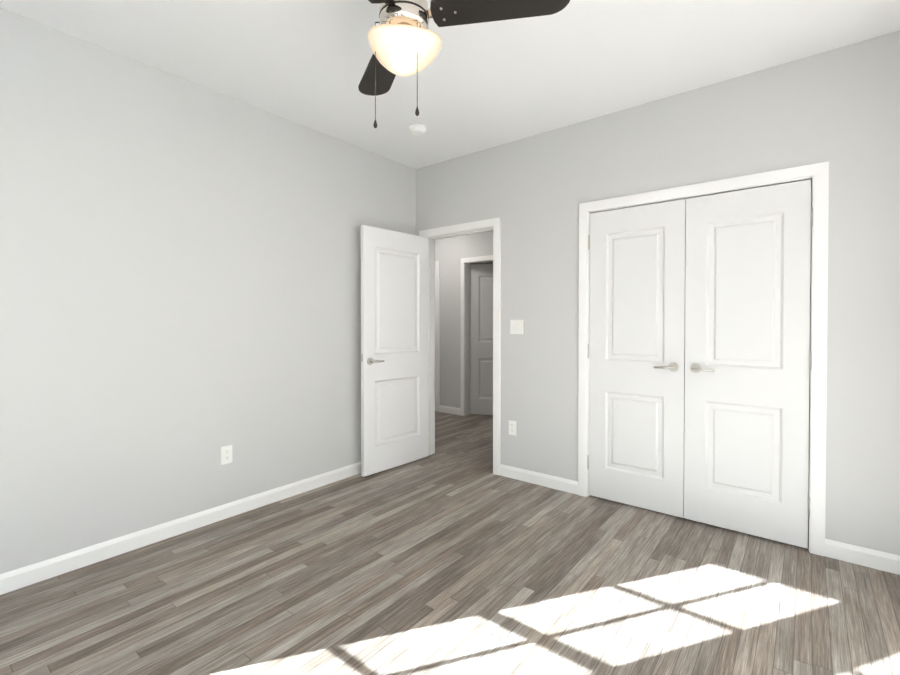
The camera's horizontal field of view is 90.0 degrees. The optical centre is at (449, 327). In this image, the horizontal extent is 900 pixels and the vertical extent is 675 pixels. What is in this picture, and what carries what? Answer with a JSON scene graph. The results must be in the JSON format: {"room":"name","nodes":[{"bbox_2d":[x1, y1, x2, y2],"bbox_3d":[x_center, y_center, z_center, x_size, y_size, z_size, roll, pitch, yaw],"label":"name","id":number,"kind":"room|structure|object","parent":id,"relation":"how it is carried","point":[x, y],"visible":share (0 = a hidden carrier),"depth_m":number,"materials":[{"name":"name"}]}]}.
{"room":"empty bedroom","nodes":[
{"label":"empty bedroom","id":0,"kind":"room"},
{"bbox_2d":[0,8,415,573],"bbox_3d":[-1.628,-0.128,2.799,0.120,2.740,4.020,1,1,38],"label":"wall","id":1,"kind":"structure","parent":0,"point":[180,282],"depth_m":2.62,"materials":[{"name":"grey paint"}]},
{"bbox_2d":[0,462,360,594],"bbox_3d":[-1.532,1.196,2.816,0.030,0.092,3.900,1,1,38],"label":"baseboard","id":2,"kind":"structure","parent":1,"relation":"attached to","point":[16,579],"depth_m":2.60,"materials":[{"name":"white paint"}]},
{"bbox_2d":[221,445,231,464],"bbox_3d":[-1.452,0.830,2.929,0.009,0.116,0.072,1,1,38],"label":"electrical outlet","id":3,"kind":"object","parent":1,"relation":"attached to","point":[226,454],"visible":1,"depth_m":2.92,"materials":[{"name":"white plastic"}]},
{"bbox_2d":[0,410,899,674],"bbox_3d":[0.090,1.258,3.916,6.040,0.060,7.880,1,1,38],"label":"floor","id":4,"kind":"structure","parent":0,"point":[453,554],"depth_m":2.10,"materials":[{"name":"brown wood"}]},
{"bbox_2d":[0,0,899,168],"bbox_3d":[0.090,-1.551,3.882,6.040,0.080,7.880,1,1,38],"label":"ceiling","id":5,"kind":"structure","parent":0,"point":[484,85],"depth_m":2.46,"materials":[{"name":"white paint"}]},
{"bbox_2d":[409,124,425,134],"bbox_3d":[-0.246,-1.486,3.396,0.132,0.039,0.132,1,1,38],"label":"smoke detector","id":6,"kind":"object","parent":5,"relation":"attached to","point":[417,129],"visible":0.98,"depth_m":3.36,"materials":[{"name":"white plastic"}]},
{"bbox_2d":[358,0,569,127],"bbox_3d":[-0.248,-1.110,1.600,1.104,0.749,0.953,1,1,38],"label":"ceiling fan","id":7,"kind":"object","parent":5,"relation":"hanging from","point":[403,40],"visible":1,"depth_m":1.65,"materials":[{"name":"black metal"}]},
{"bbox_2d":[435,231,492,407],"bbox_3d":[0.434,-0.167,6.002,3.720,2.740,0.120,1,1,38],"label":"wall","id":8,"kind":"structure","parent":0,"point":[450,252],"depth_m":6.24,"materials":[{"name":"grey paint"}]},
{"bbox_2d":[435,267,435,409],"bbox_3d":[-0.500,0.158,6.663,0.754,2.050,0.092,1,1,38],"label":"hall door","id":9,"kind":"structure","parent":8,"relation":"in","point":[435,338],"depth_m":6.45,"materials":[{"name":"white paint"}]},
{"bbox_2d":[435,261,439,411],"bbox_3d":[-0.502,0.125,6.661,0.900,2.140,0.019,1,1,38],"label":"door frame","id":10,"kind":"structure","parent":8,"relation":"attached to","point":[437,264],"depth_m":6.39,"materials":[{"name":"white paint"}]},
{"bbox_2d":[439,405,460,414],"bbox_3d":[0.001,1.154,6.277,0.380,0.092,0.014,1,1,38],"label":"baseboard","id":11,"kind":"structure","parent":8,"relation":"attached to","point":[450,410],"depth_m":6.25,"materials":[{"name":"white paint"}]},
{"bbox_2d":[461,255,492,415],"bbox_3d":[0.537,0.134,5.911,0.900,2.140,0.139,1,1,38],"label":"door frame","id":12,"kind":"structure","parent":8,"relation":"in","point":[467,338],"depth_m":6.12,"materials":[{"name":"white paint"}]},
{"bbox_2d":[470,264,492,414],"bbox_3d":[0.641,0.165,6.078,0.764,2.050,0.148,0,1,16],"label":"room door","id":13,"kind":"structure","parent":8,"relation":"in","point":[481,339],"depth_m":6.13,"materials":[{"name":"grey paint"}]},
{"bbox_2d":[416,30,899,555],"bbox_3d":[0.224,-0.142,3.971,5.920,2.740,0.120,1,1,38],"label":"wall","id":14,"kind":"structure","parent":0,"point":[838,108],"depth_m":2.69,"materials":[{"name":"grey paint"}]},
{"bbox_2d":[361,225,427,476],"bbox_3d":[-0.463,0.191,3.954,0.148,2.050,0.765,1,1,41],"label":"hall door","id":15,"kind":"structure","parent":14,"relation":"in","point":[394,348],"depth_m":3.90,"materials":[{"name":"white paint"}]},
{"bbox_2d":[419,217,500,474],"bbox_3d":[0.107,0.157,4.068,0.900,2.140,0.158,1,1,38],"label":"door frame","id":16,"kind":"structure","parent":14,"relation":"attached to","point":[495,223],"depth_m":3.85,"materials":[{"name":"white paint"}]},
{"bbox_2d":[509,420,515,435],"bbox_3d":[0.509,0.821,3.674,0.072,0.116,0.009,1,1,38],"label":"electrical outlet","id":17,"kind":"object","parent":14,"relation":"attached to","point":[512,427],"visible":1,"depth_m":3.67,"materials":[{"name":"white plastic"}]},
{"bbox_2d":[510,320,522,333],"bbox_3d":[0.536,-0.003,3.639,0.118,0.116,0.015,1,1,38],"label":"light switch","id":18,"kind":"object","parent":14,"relation":"attached to","point":[516,326],"visible":1,"depth_m":3.64,"materials":[{"name":"white plastic"}]},
{"bbox_2d":[500,464,577,494],"bbox_3d":[0.684,1.187,3.537,0.680,0.092,0.014,1,1,38],"label":"baseboard","id":19,"kind":"structure","parent":14,"relation":"attached to","point":[558,483],"depth_m":3.51,"materials":[{"name":"white paint"}]},
{"bbox_2d":[587,199,685,517],"bbox_3d":[1.247,0.201,3.077,0.636,2.050,0.092,1,1,38],"label":"closet door","id":20,"kind":"structure","parent":14,"relation":"in","point":[636,358],"depth_m":3.06,"materials":[{"name":"white paint"}]},
{"bbox_2d":[578,161,828,555],"bbox_3d":[1.539,0.195,2.930,1.300,2.090,0.120,1,1,38],"label":"door frame","id":21,"kind":"structure","parent":14,"relation":"in","point":[751,187],"depth_m":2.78,"materials":[{"name":"white paint"}]},
{"bbox_2d":[684,180,812,548],"bbox_3d":[1.748,0.206,2.678,0.636,2.050,0.092,1,1,38],"label":"closet door","id":22,"kind":"structure","parent":14,"relation":"in","point":[748,357],"depth_m":2.67,"materials":[{"name":"white paint"}]},
{"bbox_2d":[825,539,899,574],"bbox_3d":[2.218,1.202,2.317,0.440,0.092,0.014,1,1,38],"label":"baseboard","id":23,"kind":"structure","parent":14,"relation":"attached to","point":[871,558],"depth_m":2.35,"materials":[{"name":"white paint"}]}
]}

